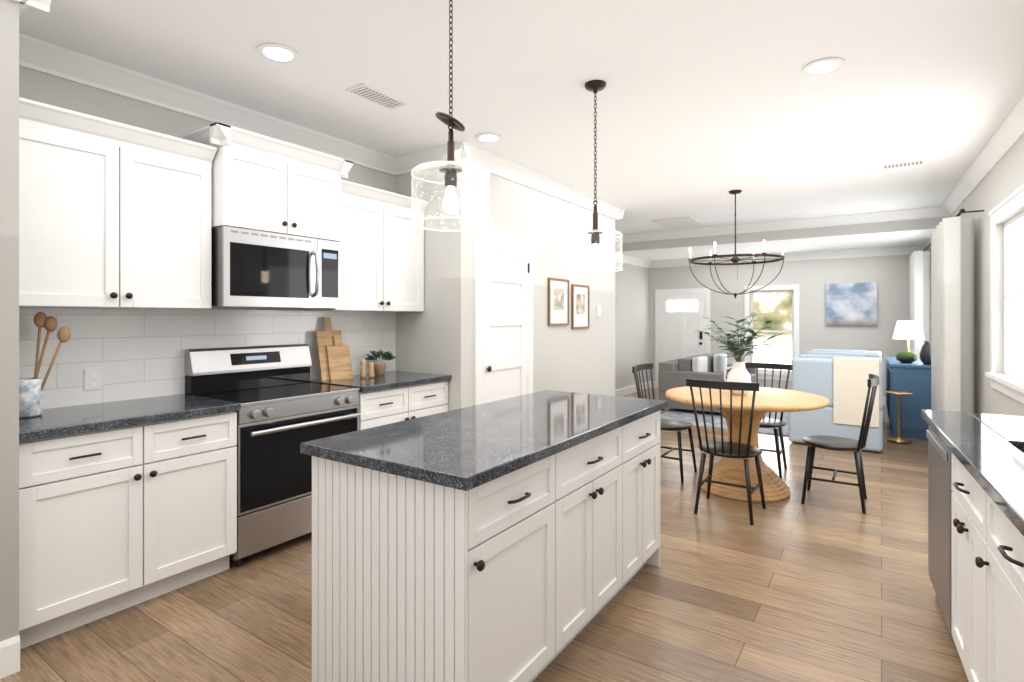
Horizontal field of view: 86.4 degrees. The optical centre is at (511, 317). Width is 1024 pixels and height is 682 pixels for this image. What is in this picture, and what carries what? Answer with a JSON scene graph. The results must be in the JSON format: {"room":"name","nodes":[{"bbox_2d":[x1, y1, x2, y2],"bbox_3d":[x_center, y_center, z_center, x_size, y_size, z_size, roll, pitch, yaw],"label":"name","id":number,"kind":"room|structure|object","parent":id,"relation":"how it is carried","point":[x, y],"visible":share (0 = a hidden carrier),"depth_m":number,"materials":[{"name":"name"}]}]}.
{"room":"living room and kitchen","nodes":[
{"label":"living room and kitchen","id":0,"kind":"room"},
{"bbox_2d":[0,0,614,641],"bbox_3d":[-1.683,0.010,3.540,1.240,2.740,8.770,0,0,34],"label":"wall","id":1,"kind":"structure","parent":0,"point":[436,336],"depth_m":4.43,"materials":[{"name":"grey paint"}]},
{"bbox_2d":[0,635,19,678],"bbox_3d":[-2.737,1.312,0.940,0.014,0.135,2.884,0,0,34],"label":"baseboard","id":2,"kind":"structure","parent":1,"relation":"attached to","point":[8,657],"depth_m":2.11,"materials":[{"name":"white wood"}]},
{"bbox_2d":[19,8,32,51],"bbox_3d":[-2.152,-1.297,2.341,0.570,0.125,0.092,0,0,34],"label":"crown molding","id":3,"kind":"structure","parent":1,"relation":"attached to","point":[23,39],"depth_m":2.62,"materials":[{"name":"white wood"}]},
{"bbox_2d":[13,0,50,12],"bbox_3d":[-2.679,-1.297,0.957,0.092,0.125,2.976,0,0,34],"label":"crown molding","id":4,"kind":"structure","parent":1,"relation":"attached to","point":[42,5],"depth_m":2.17,"materials":[{"name":"white wood"}]},
{"bbox_2d":[19,97,210,308],"bbox_3d":[-2.103,-0.504,2.820,0.347,0.907,0.907,0,0,34],"label":"upper cabinet","id":5,"kind":"object","parent":1,"relation":"attached to","point":[114,215],"depth_m":2.68,"materials":[{"name":"white wood"}]},
{"bbox_2d":[19,307,395,408],"bbox_3d":[-1.761,0.214,3.632,0.008,0.532,2.663,0,0,34],"label":"tile backsplash","id":6,"kind":"structure","parent":1,"relation":"attached to","point":[136,353],"depth_m":3.16,"materials":[{"name":"white tile"}]},
{"bbox_2d":[84,368,101,390],"bbox_3d":[-2.239,0.328,2.914,0.008,0.115,0.080,0,0,34],"label":"electrical outlet plate","id":7,"kind":"object","parent":6,"relation":"attached to","point":[92,378],"visible":1,"depth_m":2.91,"materials":[{"name":"white plastic"}]},
{"bbox_2d":[19,38,396,175],"bbox_3d":[-1.726,-1.297,3.608,0.092,0.125,2.666,0,0,34],"label":"crown molding","id":8,"kind":"structure","parent":1,"relation":"attached to","point":[35,54],"depth_m":3.23,"materials":[{"name":"white wood"}]},
{"bbox_2d":[187,123,342,244],"bbox_3d":[-1.577,-0.796,3.519,0.432,0.552,0.817,0,0,34],"label":"upper cabinet","id":9,"kind":"object","parent":1,"relation":"attached to","point":[259,183],"depth_m":3.31,"materials":[{"name":"white wood"}]},
{"bbox_2d":[211,226,341,308],"bbox_3d":[-1.548,-0.290,3.499,0.504,0.450,0.809,0,0,34],"label":"microwave","id":10,"kind":"object","parent":9,"relation":"attached to","point":[255,269],"visible":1,"depth_m":3.31,"materials":[{"name":"silver metal"}]},
{"bbox_2d":[304,181,426,311],"bbox_3d":[-1.125,-0.504,4.261,0.347,0.907,0.894,0,0,34],"label":"upper cabinet","id":11,"kind":"object","parent":1,"relation":"attached to","point":[383,253],"depth_m":4.14,"materials":[{"name":"white wood"}]},
{"bbox_2d":[393,145,446,174],"bbox_3d":[-0.694,-1.297,4.463,0.600,0.125,0.092,0,0,34],"label":"crown molding","id":12,"kind":"structure","parent":1,"relation":"attached to","point":[402,164],"depth_m":4.50,"materials":[{"name":"white wood"}]},
{"bbox_2d":[474,225,532,404],"bbox_3d":[-0.041,0.310,4.812,0.050,2.140,0.880,0,0,34],"label":"door","id":13,"kind":"structure","parent":1,"relation":"attached to","point":[503,314],"depth_m":4.78,"materials":[{"name":"white wood"}]},
{"bbox_2d":[455,141,624,219],"bbox_3d":[0.482,-1.297,5.546,0.092,0.125,3.204,0,0,34],"label":"crown molding","id":14,"kind":"structure","parent":1,"relation":"attached to","point":[465,152],"depth_m":5.06,"materials":[{"name":"white wood"}]},
{"bbox_2d":[548,278,568,325],"bbox_3d":[0.483,-0.160,5.605,0.020,0.480,0.420,0,0,34],"label":"picture frame","id":15,"kind":"object","parent":1,"relation":"attached to","point":[558,302],"depth_m":5.60,"materials":[{"name":"brown wood"}]},
{"bbox_2d":[571,284,589,328],"bbox_3d":[0.758,-0.120,6.011,0.020,0.480,0.400,0,0,34],"label":"picture frame","id":16,"kind":"object","parent":1,"relation":"attached to","point":[580,294],"depth_m":6.01,"materials":[{"name":"brown wood"}]},
{"bbox_2d":[596,306,600,315],"bbox_3d":[1.016,-0.080,6.391,0.023,0.120,0.080,0,0,34],"label":"light switch","id":17,"kind":"object","parent":1,"relation":"attached to","point":[598,310],"visible":1,"depth_m":6.36,"materials":[{"name":"white plastic"}]},
{"bbox_2d":[0,388,968,681],"bbox_3d":[1.240,1.430,4.234,5.700,0.100,13.200,0,0,34],"label":"floor","id":18,"kind":"structure","parent":0,"point":[828,582],"depth_m":2.59,"materials":[{"name":"brown wood"}]},
{"bbox_2d":[19,411,236,648],"bbox_3d":[-1.994,0.941,2.746,0.612,0.880,0.907,0,0,34],"label":"base cabinet","id":19,"kind":"object","parent":18,"relation":"on","point":[112,521],"depth_m":2.51,"materials":[{"name":"white wood"}]},
{"bbox_2d":[19,371,450,441],"bbox_3d":[-1.496,0.479,3.452,0.642,0.039,2.659,0,0,34],"label":"countertop","id":20,"kind":"structure","parent":19,"relation":"on","point":[62,421],"depth_m":2.73,"materials":[{"name":"stone"}]},
{"bbox_2d":[19,312,70,417],"bbox_3d":[-2.240,0.215,2.549,0.155,0.488,0.244,0,0,34],"label":"utensil crock","id":21,"kind":"object","parent":20,"relation":"on","point":[30,396],"visible":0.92,"depth_m":2.56,"materials":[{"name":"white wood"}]},
{"bbox_2d":[315,317,352,380],"bbox_3d":[-1.336,0.228,4.084,0.126,0.463,0.260,0,0,34],"label":"cutting boards","id":22,"kind":"object","parent":20,"relation":"on","point":[334,357],"visible":1,"depth_m":4.06,"materials":[{"name":"brown wood"}]},
{"bbox_2d":[360,358,374,377],"bbox_3d":[-1.107,0.384,4.167,0.110,0.150,0.048,0,0,-27],"label":"pepper mills","id":23,"kind":"object","parent":20,"relation":"on","point":[371,374],"visible":1,"depth_m":4.15,"materials":[{"name":"brown wood"}]},
{"bbox_2d":[365,350,396,374],"bbox_3d":[-1.066,0.359,4.385,0.271,0.199,0.250,0,0,34],"label":"potted plant","id":24,"kind":"object","parent":20,"relation":"on","point":[379,368],"visible":1,"depth_m":4.35,"materials":[{"name":"beige ceramic"}]},
{"bbox_2d":[185,344,360,566],"bbox_3d":[-1.474,0.785,3.450,0.668,1.190,0.821,0,0,34],"label":"range","id":25,"kind":"object","parent":18,"relation":"on","point":[287,409],"visible":0.75,"depth_m":3.27,"materials":[{"name":"silver metal"}]},
{"bbox_2d":[358,381,447,429],"bbox_3d":[-1.016,0.941,4.187,0.612,0.880,0.894,0,0,34],"label":"base cabinet","id":26,"kind":"object","parent":18,"relation":"on","point":[387,406],"depth_m":3.96,"materials":[{"name":"white wood"}]},
{"bbox_2d":[312,411,659,681],"bbox_3d":[0.055,0.941,2.509,0.764,0.879,1.715,0,0,34],"label":"kitchen island","id":27,"kind":"object","parent":18,"relation":"on","point":[526,573],"visible":0.71,"depth_m":1.88,"materials":[{"name":"white wood"}]},
{"bbox_2d":[300,390,666,490],"bbox_3d":[0.043,0.479,2.517,0.785,0.039,1.775,0,0,34],"label":"island countertop","id":28,"kind":"structure","parent":27,"relation":"on","point":[468,448],"depth_m":2.11,"materials":[{"name":"stone"}]},
{"bbox_2d":[632,363,696,482],"bbox_3d":[1.349,0.905,4.837,0.495,0.953,0.475,0,0,34],"label":"chair","id":29,"kind":"object","parent":18,"relation":"on","point":[678,426],"visible":0.62,"depth_m":4.85,"materials":[{"name":"black paint"}]},
{"bbox_2d":[686,379,765,524],"bbox_3d":[1.535,0.905,3.866,0.475,0.953,0.494,0,0,34],"label":"chair","id":30,"kind":"object","parent":18,"relation":"on","point":[730,449],"visible":1,"depth_m":3.75,"materials":[{"name":"black paint"}]},
{"bbox_2d":[665,386,828,501],"bbox_3d":[1.869,0.999,4.412,1.210,0.762,1.210,0,0,34],"label":"dining table","id":31,"kind":"object","parent":18,"relation":"on","point":[732,471],"visible":0.77,"depth_m":4.23,"materials":[{"name":"brown wood"}]},
{"bbox_2d":[695,312,787,394],"bbox_3d":[1.806,0.283,4.369,0.701,0.668,0.565,0,0,34],"label":"vase","id":32,"kind":"object","parent":31,"relation":"on","point":[738,372],"visible":0.94,"depth_m":4.34,"materials":[{"name":"white ceramic"}]},
{"bbox_2d":[745,362,792,478],"bbox_3d":[2.260,0.905,4.954,0.475,0.953,0.495,0,0,34],"label":"chair","id":33,"kind":"object","parent":18,"relation":"on","point":[775,424],"visible":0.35,"depth_m":4.97,"materials":[{"name":"black paint"}]},
{"bbox_2d":[660,409,883,446],"bbox_3d":[3.689,1.374,7.738,2.620,0.012,2.850,0,0,34],"label":"living room rug","id":34,"kind":"object","parent":18,"relation":"on","point":[683,415],"visible":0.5,"depth_m":7.40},
{"bbox_2d":[658,353,756,412],"bbox_3d":[3.137,0.989,8.566,1.024,0.757,2.008,0,0,34],"label":"sofa","id":35,"kind":"object","parent":34,"relation":"on","point":[675,373],"visible":0.35,"depth_m":7.94,"materials":[{"name":"grey fabric"}]},
{"bbox_2d":[692,356,707,371],"bbox_3d":[2.805,0.745,8.127,0.120,0.330,0.460,0,0,34],"label":"sofa pillow","id":36,"kind":"object","parent":35,"relation":"on","point":[699,363],"depth_m":7.97,"materials":[{"name":"white fabric"}]},
{"bbox_2d":[713,353,726,372],"bbox_3d":[3.447,0.755,9.020,0.140,0.310,0.420,0,0,34],"label":"sofa pillow","id":37,"kind":"object","parent":35,"relation":"on","point":[719,360],"depth_m":8.86,"materials":[{"name":"grey fabric"}]},
{"bbox_2d":[788,354,882,451],"bbox_3d":[3.610,0.902,6.070,0.860,0.925,0.800,0,0,34],"label":"armchair","id":38,"kind":"object","parent":34,"relation":"on","point":[812,373],"visible":0.5,"depth_m":5.82,"materials":[{"name":"blue fabric"}]},
{"bbox_2d":[833,357,878,427],"bbox_3d":[3.585,0.766,5.678,0.400,0.688,0.158,0,0,34],"label":"throw blanket","id":39,"kind":"object","parent":38,"relation":"on","point":[850,378],"visible":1,"depth_m":5.63,"materials":[{"name":"beige fabric"}]},
{"bbox_2d":[805,349,881,357],"bbox_3d":[4.359,0.902,7.193,0.860,0.925,0.800,0,0,34],"label":"armchair","id":40,"kind":"object","parent":34,"relation":"on","point":[846,352],"visible":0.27,"depth_m":6.98,"materials":[{"name":"fabric"}]},
{"bbox_2d":[801,374,878,513],"bbox_3d":[2.456,0.905,4.086,0.495,0.953,0.475,0,0,34],"label":"chair","id":41,"kind":"object","parent":18,"relation":"on","point":[835,443],"visible":1,"depth_m":3.99,"materials":[{"name":"black paint"}]},
{"bbox_2d":[885,391,912,442],"bbox_3d":[4.297,1.097,6.051,0.250,0.540,0.250,0,0,34],"label":"side table","id":42,"kind":"object","parent":18,"relation":"on","point":[898,439],"visible":1,"depth_m":6.04,"materials":[{"name":"gold metal"}]},
{"bbox_2d":[885,356,930,439],"bbox_3d":[5.015,0.960,6.854,0.523,0.840,1.563,0,0,34],"label":"sideboard","id":43,"kind":"object","parent":18,"relation":"on","point":[914,378],"visible":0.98,"depth_m":6.25,"materials":[{"name":"blue wood"}]},
{"bbox_2d":[895,351,917,362],"bbox_3d":[4.711,0.469,6.508,0.230,0.139,0.230,0,0,34],"label":"moss bowl","id":44,"kind":"object","parent":43,"relation":"on","point":[906,357],"visible":1,"depth_m":6.44,"materials":[{"name":"black"}]},
{"bbox_2d":[893,321,923,351],"bbox_3d":[5.038,0.289,6.928,0.330,0.499,0.330,0,0,34],"label":"table lamp","id":45,"kind":"object","parent":43,"relation":"on","point":[907,330],"visible":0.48,"depth_m":6.82,"materials":[{"name":"white fabric"}]},
{"bbox_2d":[919,341,930,364],"bbox_3d":[4.774,0.404,6.254,0.160,0.270,0.158,0,0,34],"label":"vase","id":46,"kind":"object","parent":43,"relation":"on","point":[925,354],"visible":0.75,"depth_m":6.22,"materials":[{"name":"black ceramic"}]},
{"bbox_2d":[926,425,959,656],"bbox_3d":[2.145,0.943,2.311,0.563,0.875,0.594,0,0,31],"label":"dishwasher","id":47,"kind":"object","parent":18,"relation":"on","point":[939,512],"visible":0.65,"depth_m":2.38,"materials":[{"name":"silver metal"}]},
{"bbox_2d":[951,452,964,638],"bbox_3d":[1.835,0.941,1.757,0.635,0.880,0.690,0,0,34],"label":"base cabinet","id":48,"kind":"object","parent":18,"relation":"on","point":[955,463],"depth_m":2.16,"materials":[{"name":"white wood"}]},
{"bbox_2d":[954,468,1023,681],"bbox_3d":[1.486,0.941,1.243,0.635,0.880,0.805,0,0,34],"label":"base cabinet","id":49,"kind":"object","parent":18,"relation":"on","point":[987,585],"depth_m":1.68,"materials":[{"name":"white wood"}]},
{"bbox_2d":[921,409,1023,536],"bbox_3d":[1.648,0.479,1.488,0.580,0.039,2.575,0,0,31],"label":"countertop","id":50,"kind":"structure","parent":49,"relation":"on","point":[987,450],"depth_m":1.92,"materials":[{"name":"stone"}]},
{"bbox_2d":[19,0,1023,234],"bbox_3d":[0.600,-1.410,3.290,5.700,0.100,10.920,0,0,34],"label":"ceiling","id":51,"kind":"structure","parent":0,"point":[703,108],"depth_m":3.12,"materials":[{"name":"white paint"}]},
{"bbox_2d":[257,43,298,62],"bbox_3d":[-1.198,-1.354,2.794,0.199,0.010,0.199,0,0,34],"label":"recessed light","id":52,"kind":"object","parent":51,"relation":"in","point":[276,52],"depth_m":2.78,"materials":[{"name":"white plastic"}]},
{"bbox_2d":[346,83,408,109],"bbox_3d":[-0.816,-1.351,3.324,0.175,0.015,0.372,0,0,34],"label":"ceiling vent","id":53,"kind":"object","parent":51,"relation":"in","point":[375,95],"depth_m":3.32,"materials":[{"name":"white metal"}]},
{"bbox_2d":[411,0,489,231],"bbox_3d":[-0.243,-0.864,2.171,0.312,0.993,0.312,0,0,34],"label":"pendant light","id":54,"kind":"object","parent":51,"relation":"hanging from","point":[450,169],"visible":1,"depth_m":2.16,"materials":[{"name":"clear glass"}]},
{"bbox_2d":[475,133,501,142],"bbox_3d":[-0.175,-1.354,4.106,0.199,0.010,0.199,0,0,34],"label":"recessed light","id":55,"kind":"object","parent":51,"relation":"in","point":[483,137],"depth_m":4.09,"materials":[{"name":"white plastic"}]},
{"bbox_2d":[568,80,622,272],"bbox_3d":[0.486,-0.818,3.175,0.312,1.084,0.312,0,0,34],"label":"pendant light","id":56,"kind":"object","parent":51,"relation":"hanging from","point":[595,87],"visible":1,"depth_m":3.16,"materials":[{"name":"brown metal"}]},
{"bbox_2d":[650,216,704,227],"bbox_3d":[2.345,-1.351,7.703,0.560,0.015,0.792,0,0,34],"label":"ceiling vent","id":57,"kind":"object","parent":51,"relation":"in","point":[679,221],"depth_m":7.69,"materials":[{"name":"white metal"}]},
{"bbox_2d":[688,190,784,298],"bbox_3d":[2.399,-0.780,5.853,0.940,1.160,0.947,0,0,34],"label":"orb chandelier","id":58,"kind":"object","parent":51,"relation":"hanging from","point":[735,259],"visible":1,"depth_m":5.82,"materials":[{"name":"brown metal"}]},
{"bbox_2d":[802,57,844,75],"bbox_3d":[1.682,-1.354,2.943,0.199,0.010,0.199,0,0,34],"label":"recessed light","id":59,"kind":"object","parent":51,"relation":"in","point":[823,66],"depth_m":2.93,"materials":[{"name":"white"}]},
{"bbox_2d":[880,159,924,168],"bbox_3d":[3.421,-1.351,4.778,0.316,0.015,0.177,0,0,34],"label":"ceiling vent","id":60,"kind":"object","parent":51,"relation":"in","point":[916,162],"depth_m":4.80,"materials":[{"name":"white metal"}]},
{"bbox_2d":[615,262,648,389],"bbox_3d":[1.591,0.010,9.294,0.200,2.740,4.430,0,0,34],"label":"wall","id":61,"kind":"structure","parent":0,"point":[631,316],"depth_m":9.96,"materials":[{"name":"grey paint"}]},
{"bbox_2d":[615,381,649,395],"bbox_3d":[1.567,1.312,9.069,0.014,0.135,4.030,0,0,34],"label":"baseboard","id":62,"kind":"structure","parent":61,"relation":"attached to","point":[630,389],"depth_m":9.85,"materials":[{"name":"white wood"}]},
{"bbox_2d":[616,260,652,267],"bbox_3d":[2.167,-1.167,9.883,0.092,0.385,1.770,0,0,34],"label":"crown molding","id":63,"kind":"structure","parent":61,"relation":"attached to","point":[642,263],"depth_m":10.27,"materials":[{"name":"white wood"}]},
{"bbox_2d":[616,229,933,260],"bbox_3d":[4.305,-1.280,8.752,5.700,0.360,2.280,0,0,34],"label":"ceiling","id":64,"kind":"structure","parent":0,"point":[888,239],"depth_m":8.30,"materials":[{"name":"white paint"}]},
{"bbox_2d":[649,254,910,396],"bbox_3d":[4.859,0.010,9.392,5.500,2.740,0.200,0,0,34],"label":"wall","id":65,"kind":"structure","parent":0,"point":[889,275],"depth_m":9.16,"materials":[{"name":"grey paint"}]},
{"bbox_2d":[655,288,709,388],"bbox_3d":[3.222,0.415,10.345,1.040,1.930,0.060,0,0,34],"label":"door","id":66,"kind":"structure","parent":65,"relation":"attached to","point":[680,314],"depth_m":10.38,"materials":[{"name":"white wood"}]},
{"bbox_2d":[745,284,798,380],"bbox_3d":[4.537,0.258,9.522,0.910,1.645,0.145,0,0,34],"label":"window","id":67,"kind":"structure","parent":65,"relation":"in","point":[779,304],"depth_m":9.52,"materials":[{"name":"white"}]},
{"bbox_2d":[653,245,929,267],"bbox_3d":[4.653,-1.038,9.355,4.800,0.125,0.092,0,0,34],"label":"crown molding","id":68,"kind":"structure","parent":65,"relation":"attached to","point":[899,250],"depth_m":9.02,"materials":[{"name":"white wood"}]},
{"bbox_2d":[826,282,876,326],"bbox_3d":[5.488,-0.210,8.822,0.700,0.700,0.032,0,0,34],"label":"painting","id":69,"kind":"object","parent":65,"relation":"attached to","point":[851,304],"visible":0.93,"depth_m":8.80},
{"bbox_2d":[615,216,949,251],"bbox_3d":[3.659,-1.230,7.800,5.700,0.260,0.019,0,0,34],"label":"soffit","id":70,"kind":"structure","parent":0,"point":[892,226],"depth_m":7.62,"materials":[{"name":"grey paint"}]},
{"bbox_2d":[950,134,1023,415],"bbox_3d":[3.155,0.010,3.028,0.571,2.740,13.300,0,0,34],"label":"wall","id":71,"kind":"structure","parent":0,"point":[1002,180],"depth_m":4.63,"materials":[{"name":"grey paint"}]},
{"bbox_2d":[615,206,948,259],"bbox_3d":[3.587,-1.167,7.782,4.800,0.385,0.092,0,0,34],"label":"crown molding","id":72,"kind":"structure","parent":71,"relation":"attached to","point":[935,211],"depth_m":7.58,"materials":[{"name":"white wood"}]},
{"bbox_2d":[923,209,983,250],"bbox_3d":[5.157,-0.950,6.523,0.293,0.044,4.091,0,0,34],"label":"curtain rod","id":73,"kind":"object","parent":71,"relation":"attached to","point":[961,211],"visible":0.44,"depth_m":4.89,"materials":[{"name":"black paint"}]},
{"bbox_2d":[909,251,928,356],"bbox_3d":[5.864,0.215,7.836,0.221,2.270,0.880,0,0,34],"label":"panel","id":74,"kind":"object","parent":73,"relation":"hanging from","point":[918,260],"depth_m":7.54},
{"bbox_2d":[929,216,973,412],"bbox_3d":[4.372,0.215,5.425,0.268,2.270,1.150,0,0,34],"label":"curtain","id":75,"kind":"object","parent":73,"relation":"hanging from","point":[941,291],"depth_m":5.02,"materials":[{"name":"white fabric"}]},
{"bbox_2d":[926,94,1023,250],"bbox_3d":[3.032,-1.167,3.107,0.452,0.385,12.898,0,0,34],"label":"crown molding","id":76,"kind":"structure","parent":71,"relation":"attached to","point":[1006,136],"depth_m":4.35,"materials":[{"name":"white wood"}]},
{"bbox_2d":[985,184,1023,403],"bbox_3d":[4.403,0.037,5.137,0.280,1.825,5.109,0,0,34],"label":"window","id":77,"kind":"structure","parent":71,"relation":"in","point":[1013,292],"depth_m":4.18,"materials":[{"name":"white wood"}]}
]}

